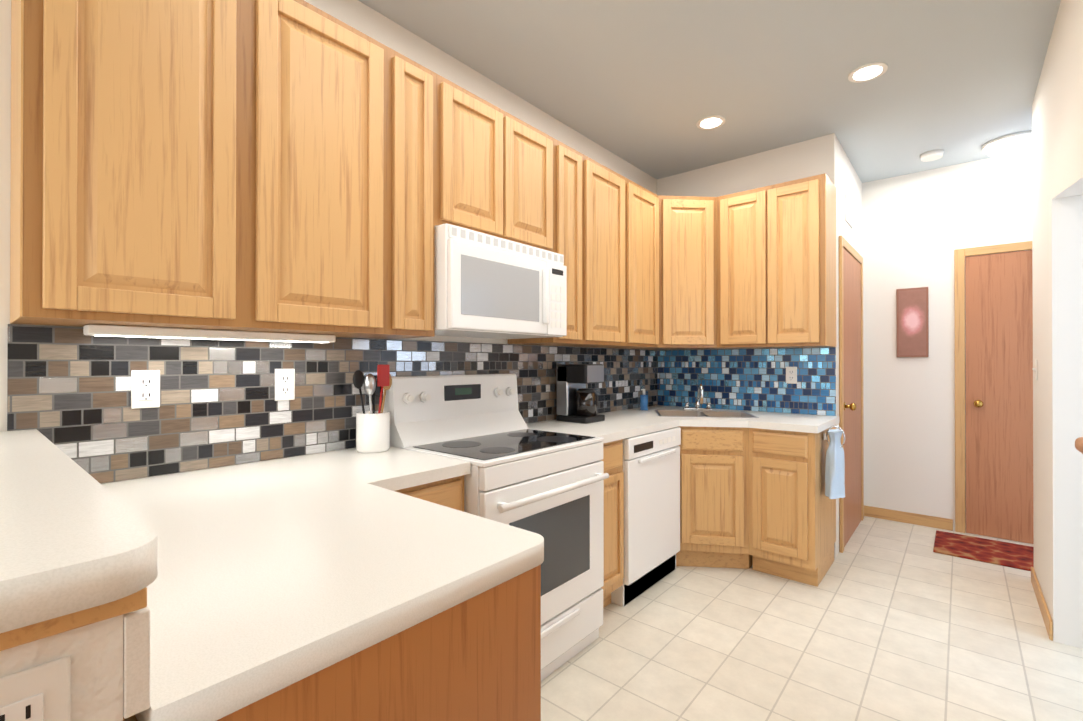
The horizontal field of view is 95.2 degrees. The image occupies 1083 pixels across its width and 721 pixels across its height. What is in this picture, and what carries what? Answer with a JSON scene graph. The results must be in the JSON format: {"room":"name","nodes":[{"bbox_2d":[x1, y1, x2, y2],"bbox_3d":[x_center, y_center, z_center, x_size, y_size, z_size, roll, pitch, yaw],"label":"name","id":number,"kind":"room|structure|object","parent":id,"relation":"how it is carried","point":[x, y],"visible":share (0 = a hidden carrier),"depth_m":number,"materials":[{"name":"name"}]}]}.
{"room":"kitchen","nodes":[
{"label":"kitchen","id":0,"kind":"room"},
{"bbox_2d":[0,0,656,483],"bbox_3d":[-1.136,-0.103,1.638,0.100,2.740,6.520,0,0,40],"label":"wall","id":1,"kind":"structure","parent":0,"point":[370,22],"depth_m":2.15,"materials":[{"name":"white paint"}]},
{"bbox_2d":[80,604,155,720],"bbox_3d":[-0.873,0.299,0.890,1.249,0.099,0.021,0,0,40],"label":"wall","id":2,"kind":"structure","parent":1,"relation":"attached to","point":[123,653],"depth_m":0.48,"materials":[{"name":"white paint"}]},
{"bbox_2d":[10,0,253,330],"bbox_3d":[-1.102,-0.607,1.338,0.338,1.024,0.440,0,0,40],"label":"upper cabinet","id":3,"kind":"object","parent":1,"relation":"attached to","point":[132,175],"depth_m":1.21,"materials":[{"name":"brown wood"}]},
{"bbox_2d":[254,0,393,338],"bbox_3d":[-0.812,-0.606,1.680,0.338,1.024,0.455,0,0,40],"label":"upper cabinet","id":4,"kind":"object","parent":1,"relation":"attached to","point":[290,166],"depth_m":1.56,"materials":[{"name":"brown wood"}]},
{"bbox_2d":[83,324,335,342],"bbox_3d":[-0.975,-0.078,1.541,0.070,0.028,0.660,0,0,40],"label":"under-cabinet light","id":5,"kind":"object","parent":4,"relation":"attached to","point":[132,331],"visible":0.96,"depth_m":1.46,"materials":[{"name":"white plastic"}]},
{"bbox_2d":[7,324,658,482],"bbox_3d":[-0.219,0.133,2.634,0.007,0.442,3.572,0,0,40],"label":"backsplash","id":6,"kind":"structure","parent":1,"relation":"attached to","point":[69,391],"depth_m":1.65,"materials":[{"name":"tile"}]},
{"bbox_2d":[131,370,159,408],"bbox_3d":[-1.185,0.086,1.482,0.008,0.114,0.069,0,0,40],"label":"outlet","id":7,"kind":"object","parent":6,"relation":"attached to","point":[145,388],"visible":1,"depth_m":1.48,"materials":[{"name":"white plastic"}]},
{"bbox_2d":[275,369,294,400],"bbox_3d":[-0.926,0.087,1.788,0.008,0.114,0.069,0,0,40],"label":"outlet","id":8,"kind":"object","parent":6,"relation":"attached to","point":[284,384],"visible":1,"depth_m":1.78,"materials":[{"name":"white plastic"}]},
{"bbox_2d":[394,50,441,338],"bbox_3d":[-0.596,-0.605,1.935,0.338,1.024,0.214,0,0,40],"label":"upper cabinet","id":9,"kind":"object","parent":1,"relation":"attached to","point":[417,89],"depth_m":1.83,"materials":[{"name":"brown wood"}]},
{"bbox_2d":[442,77,509,343],"bbox_3d":[-0.409,-0.604,2.155,0.338,1.024,0.364,0,0,40],"label":"upper cabinet","id":10,"kind":"object","parent":1,"relation":"attached to","point":[475,132],"depth_m":2.05,"materials":[{"name":"brown wood"}]},
{"bbox_2d":[435,223,566,338],"bbox_3d":[-0.252,-0.319,2.259,0.440,0.405,0.726,0,0,40],"label":"over-the-range microwave","id":11,"kind":"object","parent":10,"relation":"attached to","point":[490,286],"visible":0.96,"depth_m":2.05,"materials":[{"name":"white plastic"}]},
{"bbox_2d":[510,114,561,344],"bbox_3d":[-0.173,-0.603,2.433,0.338,1.024,0.365,0,0,40],"label":"upper cabinet","id":12,"kind":"object","parent":1,"relation":"attached to","point":[535,156],"depth_m":2.35,"materials":[{"name":"brown wood"}]},
{"bbox_2d":[534,143,589,346],"bbox_3d":[0.023,-0.602,2.665,0.338,1.024,0.242,0,0,40],"label":"upper cabinet","id":13,"kind":"object","parent":1,"relation":"attached to","point":[575,165],"depth_m":2.61,"materials":[{"name":"brown wood"}]},
{"bbox_2d":[590,158,629,347],"bbox_3d":[0.245,-0.601,2.927,0.338,1.024,0.445,0,0,40],"label":"upper cabinet","id":14,"kind":"object","parent":1,"relation":"attached to","point":[609,190],"depth_m":2.84,"materials":[{"name":"brown wood"}]},
{"bbox_2d":[619,180,661,348],"bbox_3d":[0.529,-0.600,3.261,0.338,1.024,0.433,0,0,40],"label":"upper cabinet","id":15,"kind":"object","parent":1,"relation":"attached to","point":[645,206],"depth_m":3.16,"materials":[{"name":"brown wood"}]},
{"bbox_2d":[638,196,717,349],"bbox_3d":[0.969,-0.599,3.571,0.608,1.024,0.607,0,0,40],"label":"upper cabinet","id":16,"kind":"object","parent":1,"relation":"attached to","point":[689,223],"depth_m":3.33,"materials":[{"name":"brown wood"}]},
{"bbox_2d":[680,460,735,559],"bbox_3d":[1.027,0.838,2.978,0.317,0.538,0.199,0,0,40],"label":"door","id":17,"kind":"structure","parent":0,"point":[707,489],"depth_m":2.98,"materials":[{"name":"brown wood"}]},
{"bbox_2d":[359,0,1060,182],"bbox_3d":[0.634,-1.516,0.909,3.750,0.080,7.690,0,0,40],"label":"ceiling","id":18,"kind":"structure","parent":0,"point":[645,86],"depth_m":2.49,"materials":[{"name":"grey paint"}]},
{"bbox_2d":[696,115,724,129],"bbox_3d":[1.043,-1.464,3.047,0.170,0.007,0.170,0,0,40],"label":"recessed light","id":19,"kind":"object","parent":18,"relation":"in","point":[711,122],"visible":1,"depth_m":3.04,"materials":[{"name":"white glass"}]},
{"bbox_2d":[848,62,887,82],"bbox_3d":[1.662,-1.466,2.522,0.170,0.007,0.170,0,0,40],"label":"recessed light","id":20,"kind":"object","parent":18,"relation":"in","point":[867,72],"visible":1,"depth_m":2.51,"materials":[{"name":"white glass"}]},
{"bbox_2d":[920,149,943,161],"bbox_3d":[2.763,-1.449,3.503,0.136,0.034,0.136,0,0,40],"label":"smoke detector","id":21,"kind":"object","parent":18,"relation":"attached to","point":[931,155],"visible":1,"depth_m":3.47,"materials":[{"name":"white plastic"}]},
{"bbox_2d":[982,131,1031,156],"bbox_3d":[3.146,-1.425,3.309,0.300,0.082,0.300,0,0,40],"label":"dome ceiling light","id":22,"kind":"object","parent":18,"relation":"attached to","point":[1012,144],"visible":0.73,"depth_m":3.25,"materials":[{"name":"white glass"}]},
{"bbox_2d":[657,133,838,557],"bbox_3d":[1.451,-0.096,3.640,1.255,2.740,0.120,0,0,40],"label":"wall","id":23,"kind":"structure","parent":0,"point":[808,158],"depth_m":3.44,"materials":[{"name":"white paint"}]},
{"bbox_2d":[718,185,769,348],"bbox_3d":[1.412,-0.599,3.372,0.324,1.024,0.338,0,0,40],"label":"upper cabinet","id":24,"kind":"object","parent":23,"relation":"attached to","point":[744,216],"depth_m":3.23,"materials":[{"name":"brown wood"}]},
{"bbox_2d":[659,347,835,415],"bbox_3d":[1.423,0.137,3.579,1.230,0.442,0.008,0,0,40],"label":"backsplash","id":25,"kind":"structure","parent":23,"relation":"attached to","point":[754,379],"depth_m":3.51,"materials":[{"name":"tile"}]},
{"bbox_2d":[786,367,796,383],"bbox_3d":[1.688,0.099,3.343,0.069,0.114,0.008,0,0,40],"label":"outlet","id":26,"kind":"object","parent":25,"relation":"attached to","point":[791,375],"visible":1,"depth_m":3.34,"materials":[{"name":"white plastic"}]},
{"bbox_2d":[770,173,835,347],"bbox_3d":[1.661,-0.600,3.161,0.329,1.024,0.338,0,0,40],"label":"upper cabinet","id":27,"kind":"object","parent":23,"relation":"attached to","point":[802,211],"depth_m":3.03,"materials":[{"name":"brown wood"}]},
{"bbox_2d":[541,516,1082,720],"bbox_3d":[0.634,1.294,0.898,3.750,0.060,7.690,0,0,40],"label":"floor","id":28,"kind":"structure","parent":0,"point":[887,620],"depth_m":2.17,"materials":[{"name":"tile"}]},
{"bbox_2d":[60,556,543,720],"bbox_3d":[-0.324,0.827,0.823,0.323,0.872,0.628,0,0,40],"label":"base cabinet","id":29,"kind":"object","parent":28,"relation":"on","point":[476,656],"depth_m":0.75,"materials":[{"name":"brown wood"}]},
{"bbox_2d":[0,429,175,655],"bbox_3d":[-0.996,0.211,0.725,1.277,0.063,0.450,0,0,40],"label":"countertop","id":30,"kind":"structure","parent":29,"relation":"on","point":[75,556],"depth_m":0.48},
{"bbox_2d":[0,656,70,720],"bbox_3d":[-0.448,0.324,0.421,0.008,0.114,0.069,0,0,40],"label":"outlet","id":31,"kind":"object","parent":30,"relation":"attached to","point":[40,692],"visible":1,"depth_m":0.43,"materials":[{"name":"white plastic"}]},
{"bbox_2d":[104,447,623,720],"bbox_3d":[-0.535,0.371,1.291,1.260,0.040,1.026,0,0,40],"label":"countertop","id":32,"kind":"structure","parent":29,"relation":"on","point":[284,565],"depth_m":0.89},
{"bbox_2d":[353,365,391,452],"bbox_3d":[-0.649,0.184,1.941,0.146,0.337,0.155,0,0,40],"label":"utensil crock","id":33,"kind":"object","parent":32,"relation":"on","point":[373,431],"visible":1,"depth_m":1.90,"materials":[{"name":"white ceramic"}]},
{"bbox_2d":[383,374,608,680],"bbox_3d":[-0.171,0.668,2.147,0.669,1.199,0.746,0,0,40],"label":"range","id":34,"kind":"object","parent":28,"relation":"on","point":[548,486],"visible":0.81,"depth_m":2.06,"materials":[{"name":"white metal"}]},
{"bbox_2d":[601,448,623,607],"bbox_3d":[0.120,0.833,2.600,0.563,0.872,0.305,0,0,40],"label":"base cabinet","id":35,"kind":"object","parent":28,"relation":"on","point":[612,457],"depth_m":2.46,"materials":[{"name":"brown wood"}]},
{"bbox_2d":[611,427,680,606],"bbox_3d":[0.444,0.835,2.937,0.565,0.871,0.620,0,0,40],"label":"dishwasher","id":36,"kind":"object","parent":28,"relation":"on","point":[651,466],"visible":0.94,"depth_m":2.71,"materials":[{"name":"white plastic"}]},
{"bbox_2d":[676,464,747,568],"bbox_3d":[1.015,0.836,3.393,0.903,0.872,0.811,0,0,40],"label":"base cabinet","id":37,"kind":"object","parent":28,"relation":"on","point":[686,556],"depth_m":2.96,"materials":[{"name":"brown wood"}]},
{"bbox_2d":[748,428,835,586],"bbox_3d":[1.558,0.835,3.059,0.354,0.872,0.618,0,0,40],"label":"base cabinet","id":38,"kind":"object","parent":28,"relation":"on","point":[792,521],"depth_m":2.83,"materials":[{"name":"brown wood"}]},
{"bbox_2d":[526,405,838,467],"bbox_3d":[0.856,0.378,2.917,1.278,0.040,1.746,0,0,40],"label":"countertop","id":39,"kind":"structure","parent":38,"relation":"on","point":[750,443],"depth_m":2.94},
{"bbox_2d":[556,364,604,423],"bbox_3d":[0.238,0.189,2.932,0.220,0.335,0.212,0,0,40],"label":"coffee maker","id":40,"kind":"object","parent":39,"relation":"on","point":[577,400],"visible":1,"depth_m":2.87,"materials":[{"name":"black plastic"}]},
{"bbox_2d":[640,389,647,409],"bbox_3d":[0.740,0.282,3.583,0.056,0.154,0.063,0,0,40],"label":"soap bottle","id":41,"kind":"object","parent":39,"relation":"on","point":[643,401],"visible":1,"depth_m":3.56,"materials":[{"name":"blue plastic"}]},
{"bbox_2d":[684,384,711,411],"bbox_3d":[1.095,0.259,3.520,0.203,0.200,0.244,0,0,40],"label":"faucet","id":42,"kind":"object","parent":39,"relation":"on","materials":[{"name":"silver metal"}]},
{"bbox_2d":[632,408,775,423],"bbox_3d":[1.083,0.442,3.315,0.726,0.174,0.657,0,0,40],"label":"sink","id":43,"kind":"object","parent":39,"relation":"in","point":[688,413],"depth_m":3.45,"materials":[{"name":"silver metal"}]},
{"bbox_2d":[822,425,844,498],"bbox_3d":[1.685,0.572,2.847,0.114,0.399,0.251,0,0,40],"label":"towel","id":44,"kind":"object","parent":39,"relation":"hanging from","point":[835,475],"visible":1,"depth_m":2.79,"materials":[{"name":"blue fabric"}]},
{"bbox_2d":[933,530,1033,570],"bbox_3d":[3.068,1.266,3.227,0.790,0.012,0.530,0,0,40],"label":"area rug","id":45,"kind":"object","parent":28,"relation":"on","point":[1012,555],"visible":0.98,"depth_m":3.28,"materials":[{"name":"red fabric"}]},
{"bbox_2d":[838,140,861,375],"bbox_3d":[2.301,-0.096,3.765,0.120,2.740,1.170,0,0,40],"label":"wall","id":46,"kind":"structure","parent":0,"point":[849,184],"depth_m":3.58,"materials":[{"name":"white paint"}]},
{"bbox_2d":[845,194,852,228],"bbox_3d":[2.231,-1.076,3.585,0.010,0.180,0.300,0,0,40],"label":"air vent","id":47,"kind":"object","parent":46,"relation":"in","point":[848,211],"visible":1,"depth_m":3.54,"materials":[{"name":"white plastic"}]},
{"bbox_2d":[839,235,863,552],"bbox_3d":[2.307,0.223,3.614,0.081,2.102,0.934,0,0,40],"label":"door","id":48,"kind":"structure","parent":46,"relation":"attached to","point":[851,425],"depth_m":3.58,"materials":[{"name":"brown wood"}]},
{"bbox_2d":[862,150,1031,543],"bbox_3d":[3.599,-0.097,3.352,2.395,2.740,0.120,0,0,40],"label":"wall","id":49,"kind":"structure","parent":0,"point":[918,228],"depth_m":3.83,"materials":[{"name":"white paint"}]},
{"bbox_2d":[864,505,952,530],"bbox_3d":[2.855,1.232,3.880,0.569,0.085,0.028,0,0,40],"label":"baseboard","id":50,"kind":"structure","parent":49,"relation":"attached to","point":[913,518],"depth_m":3.87,"materials":[{"name":"brown wood"}]},
{"bbox_2d":[896,287,928,356],"bbox_3d":[2.893,-0.295,3.861,0.200,0.540,0.018,0,0,40],"label":"picture frame","id":51,"kind":"object","parent":49,"relation":"attached to","point":[912,314],"visible":1,"depth_m":3.85,"materials":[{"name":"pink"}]},
{"bbox_2d":[954,241,1033,543],"bbox_3d":[3.421,0.222,3.369,0.934,2.102,0.081,0,0,40],"label":"door","id":52,"kind":"structure","parent":49,"relation":"attached to","point":[993,303],"depth_m":3.55,"materials":[{"name":"brown wood"}]},
{"bbox_2d":[1032,0,1082,648],"bbox_3d":[0.693,-0.109,0.238,0.120,2.740,6.750,0,0,40],"label":"wall","id":53,"kind":"structure","parent":0,"point":[1057,188],"depth_m":2.22,"materials":[{"name":"white paint"}]},
{"bbox_2d":[1032,359,1037,379],"bbox_3d":[2.694,0.051,2.704,0.018,0.114,0.069,0,0,40],"label":"light switch","id":54,"kind":"object","parent":53,"relation":"attached to","point":[1035,369],"visible":1,"depth_m":2.69,"materials":[{"name":"white plastic"}]},
{"bbox_2d":[1031,567,1052,640],"bbox_3d":[2.566,1.227,2.545,0.011,0.085,0.798,0,0,40],"label":"baseboard","id":55,"kind":"structure","parent":53,"relation":"attached to","point":[1044,610],"depth_m":2.44,"materials":[{"name":"brown wood"}]},
{"bbox_2d":[1075,437,1082,453],"bbox_3d":[0.280,0.729,-0.096,0.080,1.059,3.712,0,0,40],"label":"handrail","id":56,"kind":"object","parent":53,"relation":"attached to","point":[1079,444],"visible":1,"depth_m":1.29,"materials":[{"name":"brown wood"}]}
]}

